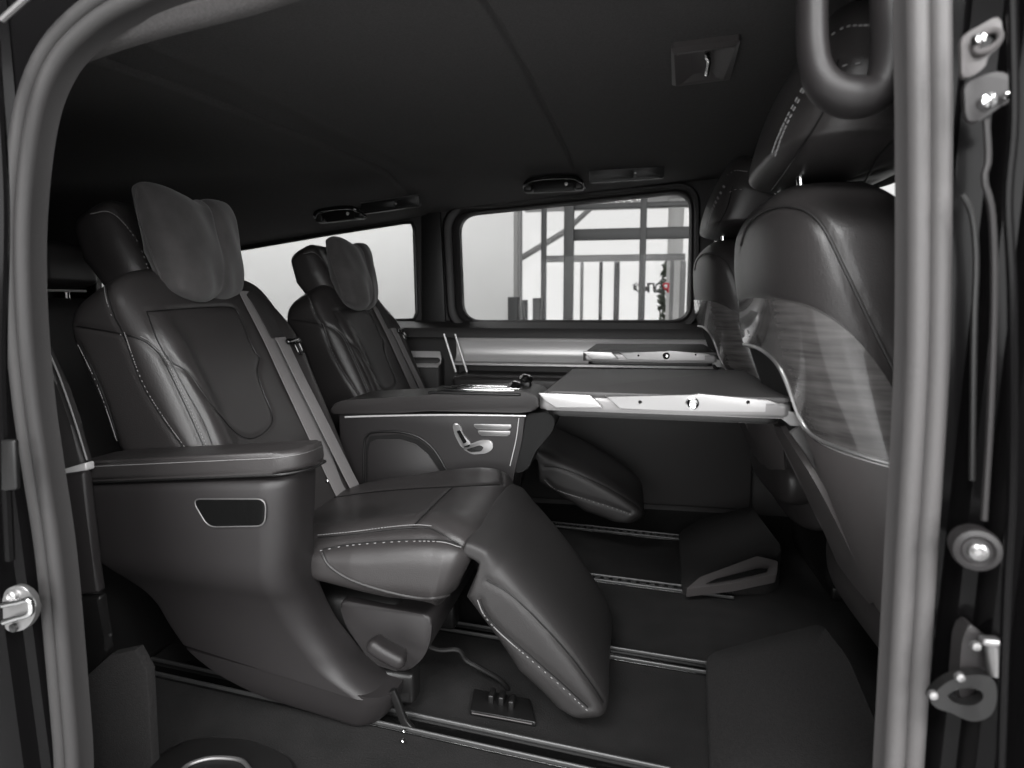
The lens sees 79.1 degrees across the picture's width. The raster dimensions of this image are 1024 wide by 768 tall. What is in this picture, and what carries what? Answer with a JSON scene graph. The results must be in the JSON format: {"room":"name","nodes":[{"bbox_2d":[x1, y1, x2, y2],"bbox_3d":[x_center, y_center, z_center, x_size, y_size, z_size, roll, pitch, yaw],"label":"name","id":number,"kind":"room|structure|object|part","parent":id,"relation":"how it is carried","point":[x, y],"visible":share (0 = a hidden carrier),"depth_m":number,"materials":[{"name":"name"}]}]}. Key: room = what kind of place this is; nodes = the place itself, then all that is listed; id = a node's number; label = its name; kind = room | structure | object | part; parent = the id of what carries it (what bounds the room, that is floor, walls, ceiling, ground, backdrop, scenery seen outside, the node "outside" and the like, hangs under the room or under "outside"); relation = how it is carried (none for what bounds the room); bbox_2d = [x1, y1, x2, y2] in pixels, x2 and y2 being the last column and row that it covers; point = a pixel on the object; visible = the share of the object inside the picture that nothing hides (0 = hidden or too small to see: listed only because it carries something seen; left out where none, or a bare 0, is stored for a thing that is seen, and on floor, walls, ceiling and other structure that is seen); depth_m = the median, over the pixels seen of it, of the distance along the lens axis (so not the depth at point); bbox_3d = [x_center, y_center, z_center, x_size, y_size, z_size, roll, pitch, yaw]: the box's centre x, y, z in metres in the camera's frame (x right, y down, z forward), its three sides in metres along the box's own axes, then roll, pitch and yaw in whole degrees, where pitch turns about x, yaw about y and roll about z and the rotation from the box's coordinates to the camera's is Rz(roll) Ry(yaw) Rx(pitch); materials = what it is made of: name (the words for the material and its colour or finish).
{"room":"vehicle interior","nodes":[
{"label":"vehicle interior","id":0,"kind":"room"},
{"bbox_2d":[0,0,53,767],"bbox_3d":[-0.861,0.101,0.881,0.603,1.570,0.079,1,7,8],"label":"door frame","id":1,"kind":"structure","parent":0,"point":[25,724],"depth_m":0.89,"materials":[{"name":"black paint"}]},
{"bbox_2d":[0,584,40,632],"bbox_3d":[-0.675,0.310,0.849,0.062,0.069,0.020,1,7,10],"label":"latch","id":2,"kind":"object","parent":1,"relation":"in","point":[21,604],"depth_m":0.85,"materials":[{"name":"grey metal"}]},
{"bbox_2d":[47,292,64,297],"bbox_3d":[-2.370,-0.094,2.142,0.040,1.500,1.920,1,7,10],"label":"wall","id":3,"kind":"structure","parent":0,"point":[50,294],"depth_m":2.98,"materials":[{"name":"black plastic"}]},
{"bbox_2d":[102,211,516,319],"bbox_3d":[-3.904,-1.322,6.358,8.006,3.950,0.200,1,7,10],"label":"wall","id":4,"kind":"structure","parent":0,"point":[489,241],"depth_m":5.73,"materials":[{"name":"white paint"}]},
{"bbox_2d":[70,178,787,516],"bbox_3d":[-0.011,-0.174,2.683,4.400,1.510,0.035,1,7,10],"label":"wall","id":5,"kind":"structure","parent":0,"point":[763,502],"depth_m":2.68,"materials":[{"name":"black plastic"}]},
{"bbox_2d":[94,221,417,320],"bbox_3d":[-1.221,-0.495,2.864,1.652,0.465,0.038,1,7,10],"label":"window","id":6,"kind":"structure","parent":5,"relation":"in","point":[398,222],"depth_m":2.72,"materials":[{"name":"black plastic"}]},
{"bbox_2d":[339,212,445,438],"bbox_3d":[-1.240,-0.160,2.847,1.925,1.283,0.105,1,7,10],"label":"trim","id":7,"kind":"structure","parent":5,"relation":"attached to","point":[430,364],"depth_m":2.68,"materials":[{"name":"black plastic"}]},
{"bbox_2d":[411,351,440,366],"bbox_3d":[-0.380,-0.107,2.663,0.145,0.067,0.046,1,7,10],"label":"handle","id":8,"kind":"object","parent":7,"relation":"on","point":[422,358],"depth_m":2.67,"materials":[{"name":"grey"}]},
{"bbox_2d":[286,320,704,339],"bbox_3d":[-0.022,-0.229,2.617,4.400,0.075,0.085,1,7,10],"label":"trim","id":9,"kind":"structure","parent":5,"relation":"attached to","point":[417,328],"depth_m":2.55,"materials":[{"name":"black plastic"}]},
{"bbox_2d":[442,182,699,323],"bbox_3d":[0.230,-0.515,2.579,1.076,0.593,0.060,1,7,10],"label":"window","id":10,"kind":"structure","parent":5,"relation":"in","point":[453,222],"depth_m":2.57,"materials":[{"name":"black plastic"}]},
{"bbox_2d":[443,334,751,508],"bbox_3d":[0.334,0.155,2.540,1.276,0.711,0.205,1,7,10],"label":"door","id":11,"kind":"structure","parent":5,"relation":"in","point":[705,464],"depth_m":2.56,"materials":[{"name":"black plastic"}]},
{"bbox_3d":[-0.262,-0.131,2.625,0.059,0.163,0.009,1,7,10],"label":"edge trim","id":12,"kind":"part","parent":11,"relation":"part of","materials":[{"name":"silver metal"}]},
{"bbox_3d":[-0.215,-0.131,2.616,0.059,0.163,0.009,1,7,10],"label":"edge trim","id":13,"kind":"part","parent":11,"relation":"part of","materials":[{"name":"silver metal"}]},
{"bbox_3d":[0.067,-0.006,2.568,0.600,0.084,0.200,1,7,10],"label":"armrest","id":14,"kind":"part","parent":11,"relation":"part of","materials":[{"name":"grey leather"}]},
{"bbox_3d":[0.362,-0.134,2.531,1.230,0.110,0.045,1,7,10],"label":"silver panel","id":15,"kind":"part","parent":11,"relation":"part of","materials":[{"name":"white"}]},
{"bbox_2d":[47,0,868,245],"bbox_3d":[-0.175,-0.565,1.742,4.400,0.381,1.810,1,7,10],"label":"ceiling","id":16,"kind":"structure","parent":0,"point":[279,116],"depth_m":1.60,"materials":[{"name":"black fabric"}]},
{"bbox_2d":[313,205,366,223],"bbox_3d":[-0.692,-0.680,2.486,0.212,0.062,0.108,1,7,10],"label":"handle","id":17,"kind":"object","parent":16,"relation":"attached to","point":[332,214],"visible":0.93,"depth_m":2.50,"materials":[{"name":"black plastic"}]},
{"bbox_2d":[360,194,420,213],"bbox_3d":[-0.476,-0.705,2.434,0.241,0.065,0.036,1,7,10],"label":"reading lamp","id":18,"kind":"object","parent":16,"relation":"attached to","point":[411,201],"visible":1,"depth_m":2.42,"materials":[{"name":"black plastic"}]},
{"bbox_2d":[523,174,585,193],"bbox_3d":[0.156,-0.747,2.320,0.239,0.053,0.108,1,7,10],"label":"handle","id":19,"kind":"object","parent":16,"relation":"attached to","point":[561,182],"visible":1,"depth_m":2.33,"materials":[{"name":"black plastic"}]},
{"bbox_2d":[589,166,663,183],"bbox_3d":[0.416,-0.766,2.260,0.269,0.055,0.036,1,7,10],"label":"reading lamp","id":20,"kind":"object","parent":16,"relation":"attached to","point":[645,173],"visible":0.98,"depth_m":2.25,"materials":[{"name":"black plastic"}]},
{"bbox_2d":[671,34,740,85],"bbox_3d":[0.399,-0.670,1.292,0.128,0.030,0.219,2,7,15],"label":"ceiling vent","id":21,"kind":"object","parent":16,"relation":"in","point":[712,59],"visible":0.96,"depth_m":1.27,"materials":[{"name":"grey plastic"}]},
{"bbox_2d":[94,502,878,767],"bbox_3d":[-0.185,0.657,1.834,4.400,0.060,1.960,1,7,10],"label":"floor","id":22,"kind":"structure","parent":0,"point":[652,714],"depth_m":1.41,"materials":[{"name":"black carpet"}]},
{"bbox_2d":[47,240,177,657],"bbox_3d":[-1.022,0.110,1.863,0.479,1.020,1.240,1,7,10],"label":"bench","id":23,"kind":"object","parent":22,"relation":"on","point":[136,619],"visible":0.12,"depth_m":1.59,"materials":[{"name":"grey leather"}]},
{"bbox_3d":[-1.202,-0.255,1.674,0.011,0.110,0.011,4,8,33],"label":"headrest post","id":24,"kind":"part","parent":23,"relation":"part of","materials":[{"name":"silver metal"}]},
{"bbox_3d":[-1.090,-0.224,1.484,0.006,0.009,0.165,1,7,10],"label":"chrome rail","id":25,"kind":"part","parent":23,"relation":"part of","materials":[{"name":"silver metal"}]},
{"bbox_3d":[-1.153,-0.011,1.873,0.211,0.489,1.240,1,7,10],"label":"backrest","id":26,"kind":"part","parent":23,"relation":"part of","materials":[{"name":"grey leather"}]},
{"bbox_3d":[-0.983,0.459,1.897,0.400,0.320,1.100,1,7,10],"label":"seat","id":27,"kind":"part","parent":23,"relation":"part of","materials":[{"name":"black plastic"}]},
{"bbox_2d":[151,738,291,767],"bbox_3d":[-0.513,0.697,1.128,0.286,0.024,0.147,0,7,0],"label":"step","id":28,"kind":"structure","parent":22,"relation":"on","point":[199,752],"depth_m":1.15,"materials":[{"name":"black plastic"}]},
{"bbox_2d":[151,657,670,767],"bbox_3d":[-0.575,0.676,1.378,1.800,0.012,0.055,2,7,17],"label":"rail","id":29,"kind":"object","parent":22,"relation":"on","point":[545,752],"visible":0.67,"depth_m":1.22,"materials":[{"name":"black"}]},
{"bbox_2d":[73,201,611,725],"bbox_3d":[-0.373,0.126,1.425,1.207,1.086,0.681,1,7,10],"label":"seat","id":30,"kind":"object","parent":29,"relation":"on","point":[233,498],"visible":0.93,"depth_m":1.24,"materials":[{"name":"grey leather"}]},
{"bbox_2d":[132,182,243,301],"bbox_3d":[-0.791,-0.328,1.499,0.205,0.262,0.324,0,7,0],"label":"pillow","id":31,"kind":"object","parent":30,"relation":"on","point":[193,246],"visible":0.94,"depth_m":1.39,"materials":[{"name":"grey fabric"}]},
{"bbox_3d":[-0.676,0.067,1.527,0.411,0.679,0.576,1,7,10],"label":"backrest","id":32,"kind":"part","parent":30,"relation":"part of","materials":[{"name":"grey leather"}]},
{"bbox_3d":[-0.534,0.389,1.239,0.559,0.468,0.187,1,7,10],"label":"armrest","id":33,"kind":"part","parent":30,"relation":"part of","materials":[{"name":"black plastic"}]},
{"bbox_3d":[-0.243,0.523,1.213,0.079,0.055,0.042,1,7,10],"label":"adjuster lever","id":34,"kind":"part","parent":30,"relation":"part of","materials":[{"name":"black plastic"}]},
{"bbox_3d":[-0.226,0.505,1.485,0.200,0.145,0.400,1,7,10],"label":"seat","id":35,"kind":"part","parent":30,"relation":"part of","materials":[{"name":"black plastic"}]},
{"bbox_2d":[311,468,513,605],"bbox_3d":[-0.286,0.332,1.478,0.538,0.192,0.556,1,7,10],"label":"seat cushion","id":36,"kind":"object","parent":30,"relation":"on","point":[395,541],"depth_m":1.25,"materials":[{"name":"grey leather"}]},
{"bbox_2d":[389,688,414,742],"bbox_3d":[-0.226,0.659,1.224,0.054,0.090,0.058,1,7,10],"label":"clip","id":37,"kind":"object","parent":29,"relation":"attached to","point":[396,700],"visible":1,"depth_m":1.24,"materials":[{"name":"black plastic"}]},
{"bbox_2d":[331,374,559,568],"bbox_3d":[-0.187,0.246,1.844,0.647,0.555,0.205,1,7,10],"label":"console","id":38,"kind":"object","parent":22,"relation":"on","point":[385,434],"visible":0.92,"depth_m":1.75,"materials":[{"name":"black plastic"}]},
{"bbox_3d":[-0.300,0.264,1.784,0.252,0.216,0.006,1,7,10],"label":"pocket panel","id":39,"kind":"part","parent":38,"relation":"part of","materials":[{"name":"black leather"}]},
{"bbox_2d":[453,423,470,447],"bbox_3d":[-0.140,0.144,1.736,0.053,0.071,0.008,1,7,10],"label":"switch","id":40,"kind":"object","parent":38,"relation":"attached to","point":[461,431],"depth_m":1.73,"materials":[{"name":"grey metal"}]},
{"bbox_3d":[-0.096,0.016,1.720,0.211,0.007,0.014,1,7,10],"label":"chrome rail","id":41,"kind":"part","parent":38,"relation":"part of","materials":[{"name":"white metal"}]},
{"bbox_2d":[463,440,493,453],"bbox_3d":[-0.094,0.175,1.732,0.088,0.042,0.008,1,7,10],"label":"switch","id":42,"kind":"object","parent":38,"relation":"attached to","point":[469,446],"depth_m":1.73,"materials":[{"name":"grey metal"}]},
{"bbox_3d":[-0.085,0.006,1.804,0.150,0.007,0.014,1,7,10],"label":"chrome rail","id":43,"kind":"part","parent":38,"relation":"part of","materials":[{"name":"white metal"}]},
{"bbox_3d":[-0.075,0.012,1.756,0.198,0.007,0.014,1,7,10],"label":"chrome rail","id":44,"kind":"part","parent":38,"relation":"part of","materials":[{"name":"white metal"}]},
{"bbox_2d":[287,245,644,522],"bbox_3d":[-0.149,0.021,2.288,1.262,1.057,0.578,1,7,10],"label":"seat","id":45,"kind":"object","parent":22,"relation":"on","point":[349,353],"visible":0.51,"depth_m":2.09,"materials":[{"name":"grey leather"}]},
{"bbox_2d":[326,236,377,310],"bbox_3d":[-0.620,-0.406,2.324,0.205,0.262,0.324,0,7,0],"label":"pillow","id":46,"kind":"object","parent":45,"relation":"on","point":[352,272],"visible":0.98,"depth_m":2.19,"materials":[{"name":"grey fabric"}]},
{"bbox_3d":[-0.534,-0.032,2.354,0.411,0.679,0.576,1,7,10],"label":"backrest","id":47,"kind":"part","parent":45,"relation":"part of","materials":[{"name":"grey leather"}]},
{"bbox_2d":[428,645,509,690],"bbox_3d":[-0.097,0.650,1.377,0.200,0.151,0.024,0,7,0],"label":"cable","id":48,"kind":"object","parent":22,"relation":"on","point":[458,650],"visible":0.8,"depth_m":1.37,"materials":[{"name":"black plastic"}]},
{"bbox_2d":[470,688,535,726],"bbox_3d":[-0.019,0.675,1.306,0.156,0.030,0.082,2,7,15],"label":"bracket","id":49,"kind":"object","parent":22,"relation":"on","point":[501,706],"visible":1,"depth_m":1.30,"materials":[{"name":"black plastic"}]},
{"bbox_2d":[439,621,705,675],"bbox_3d":[-0.091,0.646,1.625,1.160,0.012,0.050,2,7,17],"label":"rail","id":50,"kind":"object","parent":22,"relation":"on","point":[627,655],"visible":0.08,"depth_m":1.50,"materials":[{"name":"black"}]},
{"bbox_2d":[552,521,678,540],"bbox_3d":[0.069,0.547,2.459,1.170,0.012,0.050,2,7,17],"label":"rail","id":51,"kind":"object","parent":22,"relation":"on","point":[560,525],"visible":0.44,"depth_m":2.35,"materials":[{"name":"black"}]},
{"bbox_2d":[591,573,733,600],"bbox_3d":[0.042,0.600,2.015,1.280,0.012,0.045,2,7,17],"label":"rail","id":52,"kind":"object","parent":22,"relation":"on","point":[599,578],"visible":0.37,"depth_m":1.90,"materials":[{"name":"black"}]},
{"bbox_2d":[583,155,842,600],"bbox_3d":[0.800,-0.038,1.984,1.111,1.262,0.621,2,7,13],"label":"seat","id":53,"kind":"object","parent":22,"relation":"on","point":[732,200],"visible":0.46,"depth_m":1.79,"materials":[{"name":"black leather"}]},
{"bbox_3d":[0.274,-0.088,1.917,0.107,0.025,0.010,1,7,10],"label":"edge plate","id":54,"kind":"part","parent":53,"relation":"part of","materials":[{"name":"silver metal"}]},
{"bbox_3d":[0.468,-0.105,2.118,0.418,0.024,0.479,1,7,10],"label":"edge frame","id":55,"kind":"part","parent":53,"relation":"part of","materials":[{"name":"silver metal"}]},
{"bbox_3d":[0.488,-0.077,1.877,0.321,0.049,0.008,1,7,10],"label":"support arm","id":56,"kind":"part","parent":53,"relation":"part of","materials":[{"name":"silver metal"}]},
{"bbox_3d":[0.631,-0.093,1.867,0.097,0.160,0.397,-2,7,-16],"label":"shell trim","id":57,"kind":"part","parent":53,"relation":"part of","materials":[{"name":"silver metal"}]},
{"bbox_3d":[0.718,0.107,1.791,0.157,0.314,0.160,-2,7,-13],"label":"panel","id":58,"kind":"part","parent":53,"relation":"part of","materials":[{"name":"grey plastic"}]},
{"bbox_3d":[0.804,-0.017,1.953,0.461,0.864,0.510,1,7,10],"label":"backrest","id":59,"kind":"part","parent":53,"relation":"part of","materials":[{"name":"grey leather"}]},
{"bbox_2d":[750,448,808,504],"bbox_3d":[1.040,0.247,1.940,0.516,0.194,0.500,1,7,10],"label":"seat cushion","id":60,"kind":"object","parent":53,"relation":"on","point":[772,466],"depth_m":1.78,"materials":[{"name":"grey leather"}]},
{"bbox_3d":[1.138,0.441,1.940,0.390,0.320,0.440,1,7,10],"label":"seat","id":61,"kind":"part","parent":53,"relation":"part of","materials":[{"name":"black plastic"}]},
{"bbox_2d":[539,0,894,647],"bbox_3d":[0.624,0.078,1.109,1.111,1.262,0.621,2,7,13],"label":"seat","id":62,"kind":"object","parent":22,"relation":"on","point":[814,263],"visible":0.59,"depth_m":0.89,"materials":[{"name":"grey leather"}]},
{"bbox_3d":[0.098,0.028,1.042,0.107,0.025,0.010,1,7,10],"label":"edge plate","id":63,"kind":"part","parent":62,"relation":"part of","materials":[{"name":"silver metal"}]},
{"bbox_3d":[0.292,0.011,1.243,0.418,0.024,0.479,1,7,10],"label":"edge frame","id":64,"kind":"part","parent":62,"relation":"part of","materials":[{"name":"silver metal"}]},
{"bbox_3d":[0.312,0.039,1.002,0.321,0.049,0.008,1,7,10],"label":"support arm","id":65,"kind":"part","parent":62,"relation":"part of","materials":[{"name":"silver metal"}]},
{"bbox_3d":[0.459,-0.297,0.975,0.026,0.141,0.012,1,7,10],"label":"headrest post","id":66,"kind":"part","parent":62,"relation":"part of","materials":[{"name":"silver metal"}]},
{"bbox_3d":[0.629,0.100,1.078,0.461,0.864,0.510,1,7,10],"label":"backrest","id":67,"kind":"part","parent":62,"relation":"part of","materials":[{"name":"grey leather"}]},
{"bbox_3d":[0.455,0.023,0.992,0.097,0.160,0.397,-2,7,-16],"label":"shell trim","id":68,"kind":"part","parent":62,"relation":"part of","materials":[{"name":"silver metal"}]},
{"bbox_3d":[0.542,0.223,0.916,0.157,0.314,0.160,-2,7,-13],"label":"panel","id":69,"kind":"part","parent":62,"relation":"part of","materials":[{"name":"black leather"}]},
{"bbox_2d":[826,541,880,647],"bbox_3d":[0.865,0.363,1.065,0.516,0.194,0.500,1,7,10],"label":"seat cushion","id":70,"kind":"object","parent":62,"relation":"on","point":[865,604],"depth_m":1.09,"materials":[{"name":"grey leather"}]},
{"bbox_2d":[679,507,780,595],"bbox_3d":[0.701,0.538,2.057,0.303,0.125,0.522,1,7,10],"label":"footrest","id":71,"kind":"structure","parent":22,"relation":"on","point":[710,544],"depth_m":2.02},
{"bbox_2d":[686,556,777,596],"bbox_3d":[0.631,0.557,1.786,0.252,0.109,0.098,1,7,10],"label":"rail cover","id":72,"kind":"object","parent":71,"relation":"on","point":[755,571],"visible":1,"depth_m":1.76,"materials":[{"name":"grey plastic"}]},
{"bbox_2d":[706,625,874,767],"bbox_3d":[0.541,0.644,1.250,0.322,0.105,0.508,1,7,10],"label":"footrest","id":73,"kind":"structure","parent":22,"relation":"on","point":[791,699],"depth_m":1.21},
{"bbox_2d":[7,0,972,185],"bbox_3d":[-0.354,0.090,0.852,4.400,1.600,0.030,1,7,10],"label":"wall","id":74,"kind":"structure","parent":0,"point":[27,27],"depth_m":0.82,"materials":[{"name":"black paint"}]},
{"bbox_2d":[50,346,158,767],"bbox_3d":[-0.792,0.346,1.149,0.302,0.884,0.075,1,7,10],"label":"trim","id":75,"kind":"structure","parent":74,"relation":"attached to","point":[122,684],"depth_m":1.13,"materials":[{"name":"black plastic"}]},
{"bbox_3d":[-0.861,0.041,1.151,0.152,0.279,0.025,1,7,10],"label":"armrest","id":76,"kind":"part","parent":75,"relation":"part of","materials":[{"name":"grey leather"}]},
{"bbox_3d":[-0.835,0.498,1.178,0.168,0.220,0.020,1,7,10],"label":"trim","id":77,"kind":"part","parent":75,"relation":"part of","materials":[{"name":"black plastic"}]},
{"bbox_2d":[88,0,300,62],"bbox_3d":[-0.124,-0.442,0.747,1.101,0.268,0.041,1,7,10],"label":"trim","id":78,"kind":"structure","parent":74,"relation":"attached to","point":[196,14],"depth_m":0.79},
{"bbox_2d":[8,0,952,767],"bbox_3d":[-0.114,0.136,0.779,1.191,1.396,0.032,1,7,10],"label":"door seal","id":79,"kind":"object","parent":74,"relation":"attached to","point":[922,29],"depth_m":0.69,"materials":[{"name":"grey rubber"}]},
{"bbox_3d":[-0.114,0.136,0.779,1.191,1.396,0.032,1,7,10],"label":"post","id":80,"kind":"part","parent":79,"relation":"part of","materials":[{"name":"grey rubber"}]},
{"bbox_2d":[796,0,893,119],"bbox_3d":[0.378,-0.397,0.691,0.122,0.193,0.058,1,7,10],"label":"handle","id":81,"kind":"object","parent":74,"relation":"attached to","point":[837,93],"visible":0.86,"depth_m":0.68,"materials":[{"name":"black plastic"}]},
{"bbox_2d":[925,0,1023,767],"bbox_3d":[0.537,0.136,0.592,0.257,1.570,0.117,3,7,21],"label":"pillar","id":82,"kind":"structure","parent":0,"point":[983,476],"depth_m":0.62,"materials":[{"name":"black metal"}]},
{"bbox_2d":[925,617,998,721],"bbox_3d":[0.459,0.291,0.634,0.073,0.094,0.041,1,7,10],"label":"latch","id":83,"kind":"object","parent":82,"relation":"in","point":[973,653],"depth_m":0.62,"materials":[{"name":"grey metal"}]},
{"bbox_2d":[947,524,1002,570],"bbox_3d":[0.458,0.162,0.614,0.043,0.043,0.034,3,7,24],"label":"door stop","id":84,"kind":"object","parent":82,"relation":"attached to","point":[974,547],"visible":1,"depth_m":0.60,"materials":[{"name":"black plastic"}]},
{"bbox_2d":[958,17,1007,123],"bbox_3d":[0.426,-0.281,0.554,0.045,0.091,0.020,1,7,10],"label":"bracket","id":85,"kind":"object","parent":82,"relation":"attached to","point":[983,95],"visible":0.98,"depth_m":0.56,"materials":[{"name":"grey metal"}]},
{"bbox_3d":[0.422,-0.302,0.559,0.033,0.051,0.006,1,7,10],"label":"plate","id":86,"kind":"part","parent":85,"relation":"part of","materials":[{"name":"grey plastic"}]},
{"bbox_3d":[0.426,-0.258,0.559,0.037,0.043,0.006,1,7,10],"label":"plate","id":87,"kind":"part","parent":85,"relation":"part of","materials":[{"name":"grey metal"}]},
{"bbox_3d":[0.055,1.070,3.190,26.000,0.100,19.000,1,7,10],"label":"floor","id":88,"kind":"structure","parent":0,"visible":0},
{"bbox_2d":[508,297,519,319],"bbox_3d":[0.018,-0.036,5.677,0.100,1.507,0.100,1,7,10],"label":"barrier post","id":89,"kind":"object","parent":88,"relation":"on","point":[513,302],"visible":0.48,"depth_m":5.55,"materials":[{"name":"grey concrete"}]},
{"bbox_2d":[522,300,527,319],"bbox_3d":[0.117,-0.020,5.660,0.045,1.480,0.100,1,7,10],"label":"barrier post","id":90,"kind":"object","parent":88,"relation":"on","point":[524,302],"visible":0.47,"depth_m":5.54,"materials":[{"name":"grey"}]},
{"bbox_2d":[533,298,540,319],"bbox_3d":[0.224,-0.027,5.640,0.070,1.497,0.100,1,7,10],"label":"barrier post","id":91,"kind":"object","parent":88,"relation":"on","point":[536,301],"visible":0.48,"depth_m":5.52,"materials":[{"name":"grey concrete"}]},
{"bbox_2d":[517,198,688,319],"bbox_3d":[0.998,-1.117,6.407,2.395,3.520,1.335,1,7,10],"label":"frame","id":92,"kind":"object","parent":88,"relation":"on","point":[570,234],"visible":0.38,"depth_m":5.86,"materials":[{"name":"grey metal"}]},
{"bbox_3d":[0.059,-1.076,5.986,0.069,3.500,0.100,1,7,10],"label":"post","id":93,"kind":"part","parent":92,"relation":"part of","materials":[{"name":"grey metal"}]},
{"bbox_3d":[0.305,-1.073,5.960,0.044,3.500,0.100,1,7,10],"label":"post","id":94,"kind":"part","parent":92,"relation":"part of","materials":[{"name":"grey metal"}]},
{"bbox_3d":[0.537,-1.062,5.867,0.091,3.500,0.100,1,7,10],"label":"post","id":95,"kind":"part","parent":92,"relation":"part of","materials":[{"name":"grey metal"}]},
{"bbox_2d":[633,282,638,291],"bbox_3d":[1.161,-0.899,5.801,0.090,0.102,0.001,1,7,10],"label":"letter","id":96,"kind":"object","parent":92,"relation":"attached to","point":[635,286],"depth_m":5.80,"materials":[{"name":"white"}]},
{"bbox_3d":[1.217,-1.053,5.793,0.060,3.500,0.100,1,7,10],"label":"post","id":97,"kind":"part","parent":92,"relation":"part of","materials":[{"name":"grey metal"}]},
{"bbox_2d":[648,283,655,292],"bbox_3d":[1.305,-0.896,5.774,0.078,0.092,0.001,1,7,10],"label":"letter","id":98,"kind":"object","parent":92,"relation":"attached to","point":[653,284],"depth_m":5.77,"materials":[{"name":"black"}]},
{"bbox_2d":[655,283,662,292],"bbox_3d":[1.368,-0.894,5.763,0.082,0.094,0.001,1,7,10],"label":"letter","id":99,"kind":"object","parent":92,"relation":"attached to","point":[661,284],"depth_m":5.76,"materials":[{"name":"black"}]},
{"bbox_2d":[662,283,668,292],"bbox_3d":[1.425,-0.892,5.753,0.065,0.092,0.001,1,7,10],"label":"letter","id":100,"kind":"object","parent":92,"relation":"attached to","point":[667,284],"depth_m":5.75,"materials":[{"name":"red"}]},
{"bbox_3d":[1.649,-1.044,5.713,0.053,3.500,0.100,1,7,10],"label":"post","id":101,"kind":"part","parent":92,"relation":"part of","materials":[{"name":"grey metal"}]},
{"bbox_2d":[656,261,666,319],"bbox_3d":[2.201,-0.746,8.714,0.392,2.200,0.399,1,7,10],"label":"shrub","id":102,"kind":"object","parent":88,"relation":"on","point":[662,300],"visible":0.23,"depth_m":8.63,"materials":[{"name":"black plant"}]},
{"bbox_2d":[665,198,684,319],"bbox_3d":[2.131,-1.285,8.155,0.200,3.400,0.200,1,7,10],"label":"column","id":103,"kind":"structure","parent":88,"relation":"on","point":[675,214],"depth_m":8.03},
{"bbox_2d":[525,196,688,211],"bbox_3d":[2.121,-2.435,7.917,4.200,0.120,1.600,1,7,10],"label":"trim","id":104,"kind":"structure","parent":103,"relation":"attached to","point":[662,198],"depth_m":8.24,"materials":[{"name":"grey metal"}]}
]}

